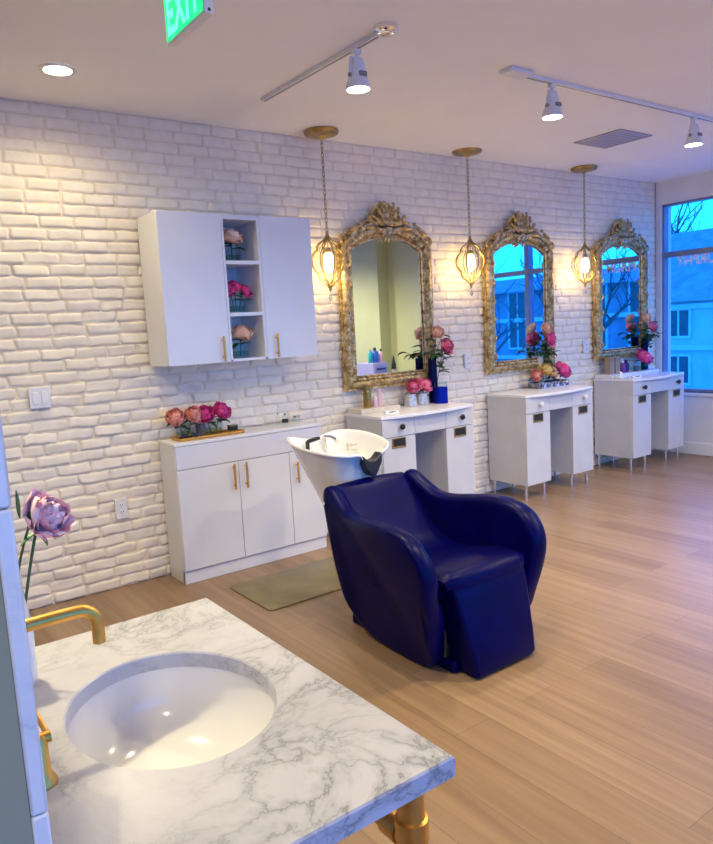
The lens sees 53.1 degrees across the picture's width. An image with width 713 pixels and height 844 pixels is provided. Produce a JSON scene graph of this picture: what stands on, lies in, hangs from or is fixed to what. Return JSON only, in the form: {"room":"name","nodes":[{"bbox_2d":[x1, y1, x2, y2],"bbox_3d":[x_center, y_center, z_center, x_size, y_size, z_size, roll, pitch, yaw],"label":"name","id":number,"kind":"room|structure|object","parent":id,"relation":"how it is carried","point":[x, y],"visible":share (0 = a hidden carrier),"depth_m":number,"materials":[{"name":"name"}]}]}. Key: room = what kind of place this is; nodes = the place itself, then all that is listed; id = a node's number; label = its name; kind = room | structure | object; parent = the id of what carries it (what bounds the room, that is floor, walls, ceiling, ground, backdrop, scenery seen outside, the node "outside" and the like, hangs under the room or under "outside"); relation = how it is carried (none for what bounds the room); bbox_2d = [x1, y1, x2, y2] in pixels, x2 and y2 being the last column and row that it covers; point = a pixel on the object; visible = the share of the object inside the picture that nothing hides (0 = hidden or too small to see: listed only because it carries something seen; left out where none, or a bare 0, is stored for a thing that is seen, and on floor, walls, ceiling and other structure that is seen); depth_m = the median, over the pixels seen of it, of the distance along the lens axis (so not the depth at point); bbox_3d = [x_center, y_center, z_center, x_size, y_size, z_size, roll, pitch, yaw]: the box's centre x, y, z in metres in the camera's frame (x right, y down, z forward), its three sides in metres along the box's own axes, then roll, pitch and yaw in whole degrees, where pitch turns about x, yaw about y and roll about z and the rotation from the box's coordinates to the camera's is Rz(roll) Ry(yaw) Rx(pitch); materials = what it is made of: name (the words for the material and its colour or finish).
{"room":"salon","nodes":[
{"label":"salon","id":0,"kind":"room"},
{"bbox_2d":[0,578,33,843],"bbox_3d":[-0.676,0.001,0.972,0.162,2.818,0.915,-9,9,-36],"label":"wall partition","id":1,"kind":"structure","parent":0,"point":[15,820],"depth_m":0.69,"materials":[{"name":"grey paint"}]},
{"bbox_2d":[0,414,10,508],"bbox_3d":[-0.609,-0.106,1.011,0.016,0.310,0.917,-9,9,-36],"label":"trim","id":2,"kind":"structure","parent":1,"relation":"attached to","point":[5,498],"depth_m":0.66,"materials":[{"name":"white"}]},
{"bbox_2d":[0,508,47,816],"bbox_3d":[-0.592,0.202,1.052,0.016,0.309,0.917,-9,9,-36],"label":"trim","id":3,"kind":"structure","parent":1,"relation":"attached to","point":[9,564],"depth_m":0.68,"materials":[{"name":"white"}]},
{"bbox_2d":[30,811,52,843],"bbox_3d":[-0.555,0.870,1.140,0.016,1.040,0.917,-9,9,-36],"label":"trim","id":4,"kind":"structure","parent":1,"relation":"attached to","point":[41,829],"depth_m":0.71,"materials":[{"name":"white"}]},
{"bbox_2d":[0,98,655,609],"bbox_3d":[-0.774,-0.506,4.852,10.120,2.824,0.214,-9,9,-36],"label":"wall","id":5,"kind":"structure","parent":0,"point":[76,183],"depth_m":4.41,"materials":[{"name":"brick"}]},
{"bbox_2d":[27,386,51,408],"bbox_3d":[-1.780,-0.136,4.008,0.115,0.118,0.023,-9,9,-36],"label":"light switch","id":6,"kind":"object","parent":5,"relation":"attached to","point":[39,397],"visible":1,"depth_m":4.00,"materials":[{"name":"white plastic"}]},
{"bbox_2d":[114,497,128,519],"bbox_3d":[-1.427,0.524,4.328,0.075,0.125,0.022,-9,9,-36],"label":"wall outlet","id":7,"kind":"object","parent":5,"relation":"attached to","point":[120,504],"visible":1,"depth_m":4.32,"materials":[{"name":"white plastic"}]},
{"bbox_2d":[137,210,317,366],"bbox_3d":[-0.773,-0.827,4.472,1.027,0.880,0.339,-9,9,-36],"label":"upper cabinet","id":8,"kind":"object","parent":5,"relation":"attached to","point":[187,267],"visible":1,"depth_m":4.29,"materials":[{"name":"white paint"}]},
{"bbox_2d":[226,260,258,268],"bbox_3d":[-0.784,-0.985,4.471,0.225,0.022,0.303,-9,9,-36],"label":"shelf","id":9,"kind":"object","parent":8,"relation":"attached to","point":[230,264],"depth_m":4.41,"materials":[{"name":"white paint"}]},
{"bbox_2d":[230,312,262,317],"bbox_3d":[-0.767,-0.676,4.512,0.225,0.022,0.303,-9,9,-36],"label":"shelf","id":10,"kind":"object","parent":8,"relation":"attached to","point":[232,314],"depth_m":4.43,"materials":[{"name":"white paint"}]},
{"bbox_3d":[-0.774,-1.035,4.426,0.084,0.085,0.084,-9,9,-36],"label":"glass vase","id":11,"kind":"object","parent":8,"relation":"in","visible":0},
{"bbox_2d":[223,228,244,259],"bbox_3d":[-0.774,-1.104,4.401,0.146,0.205,0.166,-2,8,8],"label":"peony","id":12,"kind":"object","parent":11,"relation":"in","point":[231,236],"visible":0.94,"depth_m":4.36,"materials":[{"name":"pink plant"}]},
{"bbox_3d":[-0.754,-0.726,4.470,0.084,0.085,0.084,-9,9,-36],"label":"glass vase","id":13,"kind":"object","parent":8,"relation":"in","visible":0},
{"bbox_2d":[228,281,240,310],"bbox_3d":[-0.790,-0.782,4.436,0.102,0.185,0.112,-1,8,15],"label":"peony","id":14,"kind":"object","parent":13,"relation":"in","point":[231,289],"visible":0.56,"depth_m":4.40,"materials":[{"name":"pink plant"}]},
{"bbox_2d":[228,280,241,310],"bbox_3d":[-0.756,-0.794,4.466,0.105,0.197,0.110,-9,9,-36],"label":"peony","id":15,"kind":"object","parent":13,"relation":"in","point":[237,284],"visible":0.7,"depth_m":4.43,"materials":[{"name":"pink plant"}]},
{"bbox_2d":[233,283,252,309],"bbox_3d":[-0.703,-0.787,4.489,0.108,0.172,0.108,-9,9,-36],"label":"peony","id":16,"kind":"object","parent":13,"relation":"in","point":[245,290],"visible":0.99,"depth_m":4.46,"materials":[{"name":"pink plant"}]},
{"bbox_3d":[-0.736,-0.449,4.509,0.084,0.085,0.084,-9,9,-36],"label":"glass vase","id":17,"kind":"object","parent":8,"relation":"in","visible":0},
{"bbox_2d":[231,324,253,355],"bbox_3d":[-0.731,-0.518,4.491,0.163,0.201,0.168,-9,9,-36],"label":"peony","id":18,"kind":"object","parent":17,"relation":"in","point":[240,331],"visible":0.98,"depth_m":4.46,"materials":[{"name":"pink plant"}]},
{"bbox_2d":[336,201,434,391],"bbox_3d":[0.256,-0.956,5.375,0.896,1.387,0.087,-9,9,-36],"label":"ornate mirror","id":19,"kind":"object","parent":5,"relation":"attached to","point":[386,310],"visible":0.97,"depth_m":5.37,"materials":[{"name":"mirror"}]},
{"bbox_2d":[351,238,424,375],"bbox_3d":[0.241,-0.876,5.412,0.736,1.070,0.006,-9,9,-36],"label":"mirror glass","id":20,"kind":"object","parent":19,"relation":"attached to","point":[388,279],"depth_m":5.41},
{"bbox_2d":[464,353,471,367],"bbox_3d":[0.933,-0.511,5.972,0.075,0.120,0.022,-9,9,-36],"label":"wall outlet","id":21,"kind":"object","parent":5,"relation":"attached to","point":[467,357],"visible":1,"depth_m":5.96,"materials":[{"name":"white plastic"}]},
{"bbox_2d":[482,211,554,374],"bbox_3d":[1.453,-1.137,6.240,0.896,1.387,0.087,-9,9,-36],"label":"ornate mirror","id":22,"kind":"object","parent":5,"relation":"attached to","point":[518,271],"visible":0.98,"depth_m":6.23,"materials":[{"name":"mirror"}]},
{"bbox_2d":[494,243,546,361],"bbox_3d":[1.438,-1.056,6.277,0.736,1.070,0.006,-9,9,-36],"label":"mirror glass","id":23,"kind":"object","parent":22,"relation":"attached to","point":[520,273],"depth_m":6.27,"materials":[{"name":"mirror"}]},
{"bbox_2d":[583,341,588,352],"bbox_3d":[2.219,-0.726,6.899,0.075,0.120,0.022,-9,9,-36],"label":"wall outlet","id":24,"kind":"object","parent":5,"relation":"attached to","point":[585,343],"visible":1,"depth_m":6.89,"materials":[{"name":"white plastic"}]},
{"bbox_2d":[592,218,648,361],"bbox_3d":[2.667,-1.330,7.117,0.896,1.387,0.087,-9,9,-36],"label":"ornate mirror","id":25,"kind":"object","parent":5,"relation":"attached to","point":[620,281],"visible":0.95,"depth_m":7.11,"materials":[{"name":"mirror"}]},
{"bbox_2d":[602,246,640,348],"bbox_3d":[2.652,-1.250,7.154,0.736,1.070,0.006,-9,9,-36],"label":"mirror glass","id":26,"kind":"object","parent":25,"relation":"attached to","point":[621,269],"depth_m":7.16,"materials":[{"name":"mirror"}]},
{"bbox_2d":[0,0,712,182],"bbox_3d":[1.240,-1.716,1.813,10.120,0.150,7.300,-9,9,-36],"label":"ceiling","id":27,"kind":"structure","parent":0,"point":[437,87],"depth_m":3.68,"materials":[{"name":"paint"}]},
{"bbox_2d":[38,62,76,76],"bbox_3d":[-1.447,-1.704,3.452,0.176,0.008,0.176,-9,9,-36],"label":"recessed light","id":28,"kind":"object","parent":27,"relation":"in","point":[51,68],"visible":1,"depth_m":3.44,"materials":[{"name":"white metal"}]},
{"bbox_2d":[164,0,213,46],"bbox_3d":[-0.604,-1.516,2.539,0.046,0.232,0.332,-9,9,-36],"label":"exit sign","id":29,"kind":"object","parent":27,"relation":"hanging from","point":[182,17],"visible":1,"depth_m":2.54,"materials":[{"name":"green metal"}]},
{"bbox_2d":[304,126,345,290],"bbox_3d":[-0.207,-1.391,4.849,0.243,1.128,0.243,-9,9,-36],"label":"pendant lantern","id":30,"kind":"object","parent":27,"relation":"hanging from","point":[328,264],"visible":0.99,"depth_m":4.84,"materials":[{"name":"gold metal"}]},
{"bbox_2d":[325,238,330,252],"bbox_3d":[-0.197,-1.216,4.872,0.040,0.118,0.039,-9,9,-36],"label":"socket","id":31,"kind":"object","parent":30,"relation":"attached to","point":[327,250],"depth_m":4.86,"materials":[{"name":"gold metal"}]},
{"bbox_2d":[261,21,397,101],"bbox_3d":[-0.179,-1.779,3.591,0.110,0.034,1.155,-9,9,-36],"label":"track rail","id":32,"kind":"object","parent":27,"relation":"attached to","point":[385,29],"visible":1,"depth_m":3.44,"materials":[{"name":"white metal"}]},
{"bbox_2d":[346,48,370,93],"bbox_3d":[0.004,-1.666,3.372,0.118,0.180,0.118,-9,9,-36],"label":"track spotlight","id":33,"kind":"object","parent":32,"relation":"attached to","point":[357,83],"visible":1,"depth_m":3.34,"materials":[{"name":"white metal"}]},
{"bbox_2d":[452,147,485,287],"bbox_3d":[0.893,-1.567,5.643,0.243,1.128,0.243,-9,9,-36],"label":"pendant lantern","id":34,"kind":"object","parent":27,"relation":"hanging from","point":[469,151],"visible":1,"depth_m":5.64,"materials":[{"name":"gold"}]},
{"bbox_2d":[570,165,599,286],"bbox_3d":[2.080,-1.736,6.502,0.243,1.128,0.243,-9,9,-36],"label":"pendant lantern","id":35,"kind":"object","parent":27,"relation":"hanging from","point":[583,169],"visible":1,"depth_m":6.50,"materials":[{"name":"gold"}]},
{"bbox_2d":[499,66,712,122],"bbox_3d":[2.214,-2.079,4.810,3.540,0.022,0.090,-9,9,-36],"label":"track rail","id":36,"kind":"object","parent":27,"relation":"attached to","point":[514,72],"visible":1,"depth_m":4.20,"materials":[{"name":"white metal"}]},
{"bbox_2d":[542,83,562,120],"bbox_3d":[1.105,-1.813,4.027,0.118,0.180,0.118,-9,9,-36],"label":"track spotlight","id":37,"kind":"object","parent":36,"relation":"attached to","point":[552,110],"visible":1,"depth_m":4.00,"materials":[{"name":"white metal"}]},
{"bbox_2d":[684,117,702,146],"bbox_3d":[2.314,-1.994,4.895,0.118,0.180,0.118,-9,9,-36],"label":"track spotlight","id":38,"kind":"object","parent":36,"relation":"attached to","point":[693,139],"visible":1,"depth_m":4.87,"materials":[{"name":"white metal"}]},
{"bbox_2d":[573,129,652,148],"bbox_3d":[1.949,-2.151,5.427,0.410,0.012,0.410,-9,9,-36],"label":"ceiling vent","id":39,"kind":"object","parent":27,"relation":"in","point":[620,136],"visible":1,"depth_m":5.41,"materials":[{"name":"metal"}]},
{"bbox_2d":[29,450,712,843],"bbox_3d":[1.401,1.208,2.200,10.120,0.120,7.300,-9,9,-36],"label":"floor","id":40,"kind":"structure","parent":0,"point":[602,733],"depth_m":3.05,"materials":[{"name":"brown wood"}]},
{"bbox_2d":[158,420,326,584],"bbox_3d":[-0.703,0.494,4.678,1.048,0.874,0.282,-9,9,-36],"label":"storage cabinet","id":41,"kind":"object","parent":40,"relation":"on","point":[234,502],"visible":0.95,"depth_m":4.51,"materials":[{"name":"white paint"}]},
{"bbox_2d":[170,429,244,441],"bbox_3d":[-0.932,0.080,4.487,0.445,0.019,0.154,-9,9,-36],"label":"tray","id":42,"kind":"object","parent":41,"relation":"on","point":[203,435],"visible":0.82,"depth_m":4.46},
{"bbox_2d":[177,433,197,438],"bbox_3d":[-1.040,0.085,4.380,0.125,0.034,0.081,-9,9,-36],"label":"sunglasses","id":43,"kind":"object","parent":42,"relation":"on","point":[192,434],"visible":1,"depth_m":4.35,"materials":[{"name":"black plastic"}]},
{"bbox_2d":[180,405,203,434],"bbox_3d":[-1.014,-0.008,4.406,0.157,0.189,0.126,-4,8,-7],"label":"peony","id":44,"kind":"object","parent":42,"relation":"on","point":[192,413],"visible":0.98,"depth_m":4.38,"materials":[{"name":"pink plant"}]},
{"bbox_2d":[227,424,237,431],"bbox_3d":[-0.796,0.040,4.584,0.060,0.046,0.044,-9,9,-36],"label":"trinket box","id":45,"kind":"object","parent":42,"relation":"on","point":[234,427],"visible":0.9,"depth_m":4.57,"materials":[{"name":"black plastic"}]},
{"bbox_3d":[-1.060,0.056,4.410,0.090,0.088,0.090,-9,9,-36],"label":"glass vase","id":46,"kind":"object","parent":42,"relation":"on","visible":0},
{"bbox_2d":[165,407,188,434],"bbox_3d":[-1.097,0.004,4.359,0.126,0.187,0.144,-2,8,9],"label":"peony","id":47,"kind":"object","parent":46,"relation":"in","point":[175,417],"visible":0.98,"depth_m":4.33,"materials":[{"name":"pink plant"}]},
{"bbox_3d":[-0.908,0.033,4.519,0.090,0.088,0.090,-9,9,-36],"label":"glass vase","id":48,"kind":"object","parent":42,"relation":"on","visible":0},
{"bbox_2d":[198,404,216,432],"bbox_3d":[-0.951,-0.017,4.461,0.154,0.184,0.136,-5,8,-15],"label":"peony","id":49,"kind":"object","parent":48,"relation":"in","point":[208,412],"visible":0.84,"depth_m":4.45,"materials":[{"name":"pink plant"}]},
{"bbox_2d":[212,401,231,431],"bbox_3d":[-0.854,-0.036,4.521,0.133,0.197,0.134,0,8,23],"label":"peony","id":50,"kind":"object","parent":48,"relation":"in","point":[221,409],"visible":1,"depth_m":4.50,"materials":[{"name":"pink plant"}]},
{"bbox_2d":[282,413,287,422],"bbox_3d":[-0.488,-0.023,4.867,0.046,0.075,0.046,-9,9,-36],"label":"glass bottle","id":51,"kind":"object","parent":41,"relation":"on","point":[283,420],"visible":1,"depth_m":4.85,"materials":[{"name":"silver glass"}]},
{"bbox_2d":[33,598,455,843],"bbox_3d":[-0.311,0.925,1.309,0.555,0.860,0.873,-9,9,-36],"label":"sink vanity","id":52,"kind":"object","parent":40,"relation":"on","point":[189,724],"visible":0.86,"depth_m":1.15,"materials":[{"name":"white stone"}]},
{"bbox_2d":[20,574,37,684],"bbox_3d":[-0.651,0.386,1.347,0.072,0.235,0.072,-9,9,-36],"label":"ceramic vase","id":53,"kind":"object","parent":52,"relation":"on","point":[31,640],"visible":0.16,"depth_m":1.35,"materials":[{"name":"ceramic"}]},
{"bbox_2d":[15,490,55,570],"bbox_3d":[-0.609,0.294,1.348,0.094,0.351,0.040,-9,9,-36],"label":"leaves","id":54,"kind":"object","parent":53,"relation":"in","point":[27,537],"visible":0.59,"depth_m":1.33,"materials":[{"name":"green plant"}]},
{"bbox_2d":[22,488,75,602],"bbox_3d":[-0.588,0.296,1.357,0.078,0.344,0.128,3,10,41],"label":"rose","id":55,"kind":"object","parent":53,"relation":"in","point":[55,519],"visible":0.98,"depth_m":1.34,"materials":[{"name":"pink plant"}]},
{"bbox_2d":[25,605,105,790],"bbox_3d":[-0.538,0.417,1.133,0.227,0.217,0.195,-1,8,14],"label":"faucet","id":56,"kind":"object","parent":52,"relation":"on","point":[91,613],"visible":0.48,"depth_m":1.13,"materials":[{"name":"gold metal"}]},
{"bbox_2d":[68,667,274,769],"bbox_3d":[-0.323,0.605,1.283,0.376,0.155,0.454,-9,9,-36],"label":"basin","id":57,"kind":"object","parent":52,"relation":"in","point":[139,718],"depth_m":1.42,"materials":[{"name":"white ceramic"}]},
{"bbox_2d":[230,556,341,610],"bbox_3d":[-0.216,0.944,4.360,1.005,0.012,0.518,-9,9,-36],"label":"floor mat","id":58,"kind":"object","parent":40,"relation":"on","point":[275,591],"visible":0.51,"depth_m":4.22,"materials":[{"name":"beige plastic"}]},
{"bbox_2d":[345,402,474,493],"bbox_3d":[0.442,0.335,5.382,0.893,0.879,0.482,-9,9,-36],"label":"vanity","id":59,"kind":"object","parent":40,"relation":"on","point":[434,440],"visible":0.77,"depth_m":5.33,"materials":[{"name":"white laminate"}]},
{"bbox_2d":[347,403,399,413],"bbox_3d":[0.127,-0.099,5.307,0.360,0.033,0.190,-9,9,-36],"label":"display riser","id":60,"kind":"object","parent":59,"relation":"on","point":[356,410],"visible":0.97,"depth_m":5.23,"materials":[{"name":"beige glass"}]},
{"bbox_2d":[363,387,371,407],"bbox_3d":[0.079,-0.184,5.270,0.060,0.150,0.060,-9,9,-36],"label":"spray bottle","id":61,"kind":"object","parent":60,"relation":"on","point":[367,403],"visible":1,"depth_m":5.25,"materials":[{"name":"brown metal"}]},
{"bbox_2d":[372,396,377,406],"bbox_3d":[0.139,-0.154,5.304,0.044,0.075,0.044,-9,9,-36],"label":"bottle","id":62,"kind":"object","parent":60,"relation":"on","point":[374,401],"visible":1,"depth_m":5.29,"materials":[{"name":"plastic"}]},
{"bbox_2d":[376,389,381,405],"bbox_3d":[0.170,-0.185,5.337,0.044,0.125,0.044,-9,9,-36],"label":"bottle","id":63,"kind":"object","parent":60,"relation":"on","point":[379,396],"visible":0.97,"depth_m":5.32,"materials":[{"name":"plastic"}]},
{"bbox_2d":[384,409,398,413],"bbox_3d":[0.248,-0.073,5.093,0.096,0.024,0.056,-5,8,-11],"label":"place card","id":64,"kind":"object","parent":59,"relation":"on","point":[394,411],"visible":1,"depth_m":5.07,"materials":[{"name":"white"}]},
{"bbox_2d":[404,393,417,406],"bbox_3d":[0.415,-0.168,5.470,0.106,0.095,0.106,-9,9,-36],"label":"vase","id":65,"kind":"object","parent":59,"relation":"on","point":[410,400],"visible":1,"depth_m":5.43,"materials":[{"name":"white glass"}]},
{"bbox_2d":[405,378,421,393],"bbox_3d":[0.438,-0.231,5.455,0.122,0.202,0.123,-9,9,-36],"label":"peony","id":66,"kind":"object","parent":65,"relation":"in","point":[413,385],"visible":1,"depth_m":5.44,"materials":[{"name":"pink plant"}]},
{"bbox_2d":[416,392,428,405],"bbox_3d":[0.510,-0.179,5.526,0.100,0.092,0.100,-9,9,-36],"label":"vase","id":67,"kind":"object","parent":59,"relation":"on","point":[422,398],"visible":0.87,"depth_m":5.49,"materials":[{"name":"white glass"}]},
{"bbox_2d":[416,377,432,395],"bbox_3d":[0.522,-0.246,5.510,0.142,0.208,0.132,-5,8,-14],"label":"peony","id":68,"kind":"object","parent":67,"relation":"in","point":[426,383],"visible":0.94,"depth_m":5.48,"materials":[{"name":"pink plant"}]},
{"bbox_2d":[428,358,437,402],"bbox_3d":[0.604,-0.328,5.631,0.072,0.350,0.072,-9,9,-36],"label":"bud vase","id":69,"kind":"object","parent":59,"relation":"on","point":[432,365],"visible":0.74,"depth_m":5.60,"materials":[{"name":"blue glass"}]},
{"bbox_2d":[424,325,444,368],"bbox_3d":[0.621,-0.471,5.606,0.154,0.578,0.176,1,9,31],"label":"rose","id":70,"kind":"object","parent":69,"relation":"in","point":[438,332],"visible":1,"depth_m":5.58,"materials":[{"name":"pink plant"}]},
{"bbox_2d":[434,338,453,379],"bbox_3d":[0.691,-0.429,5.658,0.202,0.474,0.180,-1,8,15],"label":"rose","id":71,"kind":"object","parent":69,"relation":"in","point":[444,345],"visible":0.92,"depth_m":5.62,"materials":[{"name":"pink plant"}]},
{"bbox_2d":[423,335,452,360],"bbox_3d":[0.626,-0.535,5.555,0.316,0.278,0.111,-9,9,-36],"label":"sprig","id":72,"kind":"object","parent":71,"relation":"attached to","point":[439,354],"visible":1,"depth_m":5.56,"materials":[{"name":"green plant"}]},
{"bbox_2d":[434,386,447,403],"bbox_3d":[0.659,-0.231,5.575,0.112,0.165,0.112,-9,9,-36],"label":"candle jar","id":73,"kind":"object","parent":59,"relation":"on","point":[440,393],"visible":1,"depth_m":5.53,"materials":[{"name":"blue glass"}]},
{"bbox_2d":[285,429,546,677],"bbox_3d":[0.169,0.567,3.615,0.784,0.915,1.491,-9,9,-36],"label":"chair","id":74,"kind":"object","parent":40,"relation":"on","point":[449,581],"visible":1,"depth_m":3.28,"materials":[{"name":"blue leather"}]},
{"bbox_2d":[285,429,388,506],"bbox_3d":[-0.076,0.382,3.962,0.517,0.614,0.616,-9,9,-36],"label":"bowl","id":75,"kind":"object","parent":74,"relation":"on","point":[350,461],"depth_m":3.78,"materials":[{"name":"white ceramic"}]},
{"bbox_2d":[487,385,592,499],"bbox_3d":[1.643,0.154,6.250,0.893,0.879,0.482,-9,9,-36],"label":"vanity","id":76,"kind":"object","parent":40,"relation":"on","point":[533,433],"visible":0.98,"depth_m":6.06,"materials":[{"name":"white laminate"}]},
{"bbox_2d":[536,356,543,382],"bbox_3d":[1.663,-0.462,6.468,0.072,0.280,0.072,-9,9,-36],"label":"bud vase","id":77,"kind":"object","parent":76,"relation":"on","point":[540,358],"visible":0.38,"depth_m":6.43,"materials":[{"name":"beige glass"}]},
{"bbox_2d":[536,322,552,359],"bbox_3d":[1.681,-0.626,6.428,0.178,0.554,0.153,-4,8,-6],"label":"rose","id":78,"kind":"object","parent":77,"relation":"in","point":[547,328],"visible":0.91,"depth_m":6.37,"materials":[{"name":"pink plant"}]},
{"bbox_2d":[534,332,559,356],"bbox_3d":[1.690,-0.653,6.396,0.326,0.314,0.111,-9,9,-36],"label":"sprig","id":79,"kind":"object","parent":78,"relation":"attached to","point":[541,348],"visible":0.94,"depth_m":6.40,"materials":[{"name":"green plant"}]},
{"bbox_2d":[537,331,556,364],"bbox_3d":[1.725,-0.588,6.432,0.165,0.473,0.192,0,8,25],"label":"rose","id":80,"kind":"object","parent":77,"relation":"in","point":[551,338],"visible":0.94,"depth_m":6.39,"materials":[{"name":"pink plant"}]},
{"bbox_2d":[528,379,568,388],"bbox_3d":[1.734,-0.345,6.429,0.412,0.050,0.137,-9,9,-36],"label":"mirrored tray","id":81,"kind":"object","parent":76,"relation":"on","point":[547,383],"visible":1,"depth_m":6.36,"materials":[{"name":"metal"}]},
{"bbox_2d":[529,368,542,382],"bbox_3d":[1.591,-0.395,6.305,0.142,0.168,0.119,-3,8,5],"label":"peony","id":82,"kind":"object","parent":81,"relation":"in","point":[536,374],"visible":0.99,"depth_m":6.28,"materials":[{"name":"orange plant"}]},
{"bbox_2d":[538,363,554,378],"bbox_3d":[1.707,-0.430,6.378,0.146,0.204,0.161,1,9,28],"label":"peony","id":83,"kind":"object","parent":81,"relation":"in","point":[547,368],"visible":0.94,"depth_m":6.34,"materials":[{"name":"yellow plant"}]},
{"bbox_2d":[548,368,558,381],"bbox_3d":[1.773,-0.413,6.430,0.092,0.150,0.109,0,8,20],"label":"peony","id":84,"kind":"object","parent":81,"relation":"in","point":[556,374],"visible":0.66,"depth_m":6.42,"materials":[{"name":"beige plant"}]},
{"bbox_2d":[555,361,571,380],"bbox_3d":[1.880,-0.456,6.501,0.187,0.205,0.181,-3,8,3],"label":"peony","id":85,"kind":"object","parent":81,"relation":"in","point":[564,370],"visible":0.98,"depth_m":6.45,"materials":[{"name":"pink plant"}]},
{"bbox_2d":[594,371,683,470],"bbox_3d":[2.854,-0.029,7.125,0.893,0.879,0.482,-9,9,-36],"label":"vanity","id":86,"kind":"object","parent":40,"relation":"on","point":[634,416],"visible":0.99,"depth_m":6.92,"materials":[{"name":"white laminate"}]},
{"bbox_2d":[615,371,626,378],"bbox_3d":[2.536,-0.456,6.843,0.100,0.074,0.070,-9,9,-36],"label":"pack","id":87,"kind":"object","parent":86,"relation":"on","point":[621,376],"visible":1,"depth_m":6.82,"materials":[{"name":"white"}]},
{"bbox_2d":[595,369,658,378],"bbox_3d":[2.728,-0.491,7.181,0.800,0.033,0.200,-9,9,-36],"label":"display riser","id":88,"kind":"object","parent":86,"relation":"on","point":[635,371],"visible":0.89,"depth_m":7.08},
{"bbox_2d":[604,357,614,373],"bbox_3d":[2.482,-0.553,6.994,0.078,0.165,0.062,-9,9,-36],"label":"product box","id":89,"kind":"object","parent":88,"relation":"on","point":[609,361],"visible":1,"depth_m":6.97,"materials":[{"name":"beige cardboard"}]},
{"bbox_2d":[613,356,619,373],"bbox_3d":[2.558,-0.564,7.049,0.078,0.165,0.062,-9,9,-36],"label":"product box","id":90,"kind":"object","parent":88,"relation":"on","point":[617,358],"visible":0.7,"depth_m":7.02,"materials":[{"name":"white cardboard"}]},
{"bbox_2d":[620,358,625,372],"bbox_3d":[2.645,-0.563,7.101,0.068,0.139,0.068,-9,9,-36],"label":"pump bottle","id":91,"kind":"object","parent":88,"relation":"on","point":[622,364],"visible":0.94,"depth_m":7.08,"materials":[{"name":"purple plastic"}]},
{"bbox_2d":[624,360,628,371],"bbox_3d":[2.704,-0.564,7.156,0.060,0.120,0.060,-9,9,-36],"label":"shampoo bottle","id":92,"kind":"object","parent":88,"relation":"on","point":[625,361],"visible":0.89,"depth_m":7.13,"materials":[{"name":"blue plastic"}]},
{"bbox_2d":[641,337,647,368],"bbox_3d":[2.976,-0.713,7.368,0.072,0.330,0.072,-9,9,-36],"label":"bud vase","id":93,"kind":"object","parent":88,"relation":"on","point":[644,346],"visible":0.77,"depth_m":7.33,"materials":[{"name":"blue glass"}]},
{"bbox_2d":[636,313,652,342],"bbox_3d":[2.955,-0.850,7.341,0.163,0.551,0.178,-5,8,-16],"label":"rose","id":94,"kind":"object","parent":93,"relation":"in","point":[646,317],"visible":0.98,"depth_m":7.27,"materials":[{"name":"pink plant"}]},
{"bbox_2d":[641,321,659,339],"bbox_3d":[3.000,-0.900,7.295,0.339,0.258,0.111,-9,9,-36],"label":"sprig","id":95,"kind":"object","parent":94,"relation":"attached to","point":[642,333],"visible":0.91,"depth_m":7.29,"materials":[{"name":"green plant"}]},
{"bbox_2d":[639,321,659,347],"bbox_3d":[3.006,-0.810,7.348,0.199,0.465,0.165,-4,8,-6],"label":"rose","id":96,"kind":"object","parent":93,"relation":"in","point":[653,326],"visible":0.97,"depth_m":7.29,"materials":[{"name":"pink plant"}]},
{"bbox_3d":[2.902,-0.565,7.252,0.096,0.075,0.096,-9,9,-36],"label":"glass vase","id":97,"kind":"object","parent":88,"relation":"on","visible":0},
{"bbox_2d":[635,349,654,366],"bbox_3d":[2.917,-0.640,7.226,0.201,0.206,0.181,-9,9,-36],"label":"peony","id":98,"kind":"object","parent":97,"relation":"on","point":[645,357],"visible":1,"depth_m":7.17,"materials":[{"name":"pink plant"}]},
{"bbox_2d":[630,375,641,377],"bbox_3d":[2.673,-0.435,6.821,0.096,0.024,0.056,-5,8,-11],"label":"place card","id":99,"kind":"object","parent":86,"relation":"on","point":[631,376],"visible":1,"depth_m":6.80,"materials":[{"name":"white"}]},
{"bbox_2d":[656,171,712,443],"bbox_3d":[4.614,-0.935,5.839,0.200,2.818,4.540,-9,9,-36],"label":"wall","id":100,"kind":"structure","parent":0,"point":[698,411],"depth_m":7.40,"materials":[{"name":"white paint"}]},
{"bbox_2d":[655,442,712,456],"bbox_3d":[4.278,0.371,6.389,0.016,0.125,3.448,-9,9,-36],"label":"baseboard","id":101,"kind":"structure","parent":100,"relation":"attached to","point":[703,449],"depth_m":7.41,"materials":[{"name":"white paint"}]},
{"bbox_2d":[662,196,712,396],"bbox_3d":[4.257,-1.156,6.200,0.140,1.980,3.395,-9,9,-36],"label":"window","id":102,"kind":"structure","parent":100,"relation":"in","point":[703,392],"depth_m":7.44,"materials":[{"name":"metal"}]},
{"label":"outside","id":103,"kind":"structure","parent":0,"visible":0},
{"bbox_3d":[6.846,2.544,16.856,150.000,0.200,130.000,-9,9,-36],"label":"ground","id":104,"kind":"structure","parent":103,"visible":0},
{"bbox_2d":[671,207,699,233],"bbox_3d":[17.702,-8.630,42.769,6.299,13.992,9.174,1,8,26],"label":"bare tree","id":105,"kind":"object","parent":104,"relation":"on","point":[691,229],"visible":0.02,"depth_m":41.67,"materials":[{"name":"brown plant"}]},
{"bbox_2d":[671,201,705,233],"bbox_3d":[23.714,-12.430,56.192,9.242,17.353,11.444,0,8,23],"label":"bare tree","id":106,"kind":"object","parent":104,"relation":"on","point":[701,206],"visible":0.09,"depth_m":53.89,"materials":[{"name":"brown plant"}]},
{"bbox_2d":[671,228,712,388],"bbox_3d":[17.236,-4.588,32.637,8.000,8.650,21.900,-9,9,-36],"label":"house","id":107,"kind":"structure","parent":104,"relation":"on","point":[691,285],"depth_m":30.93,"materials":[{"name":"blue"}]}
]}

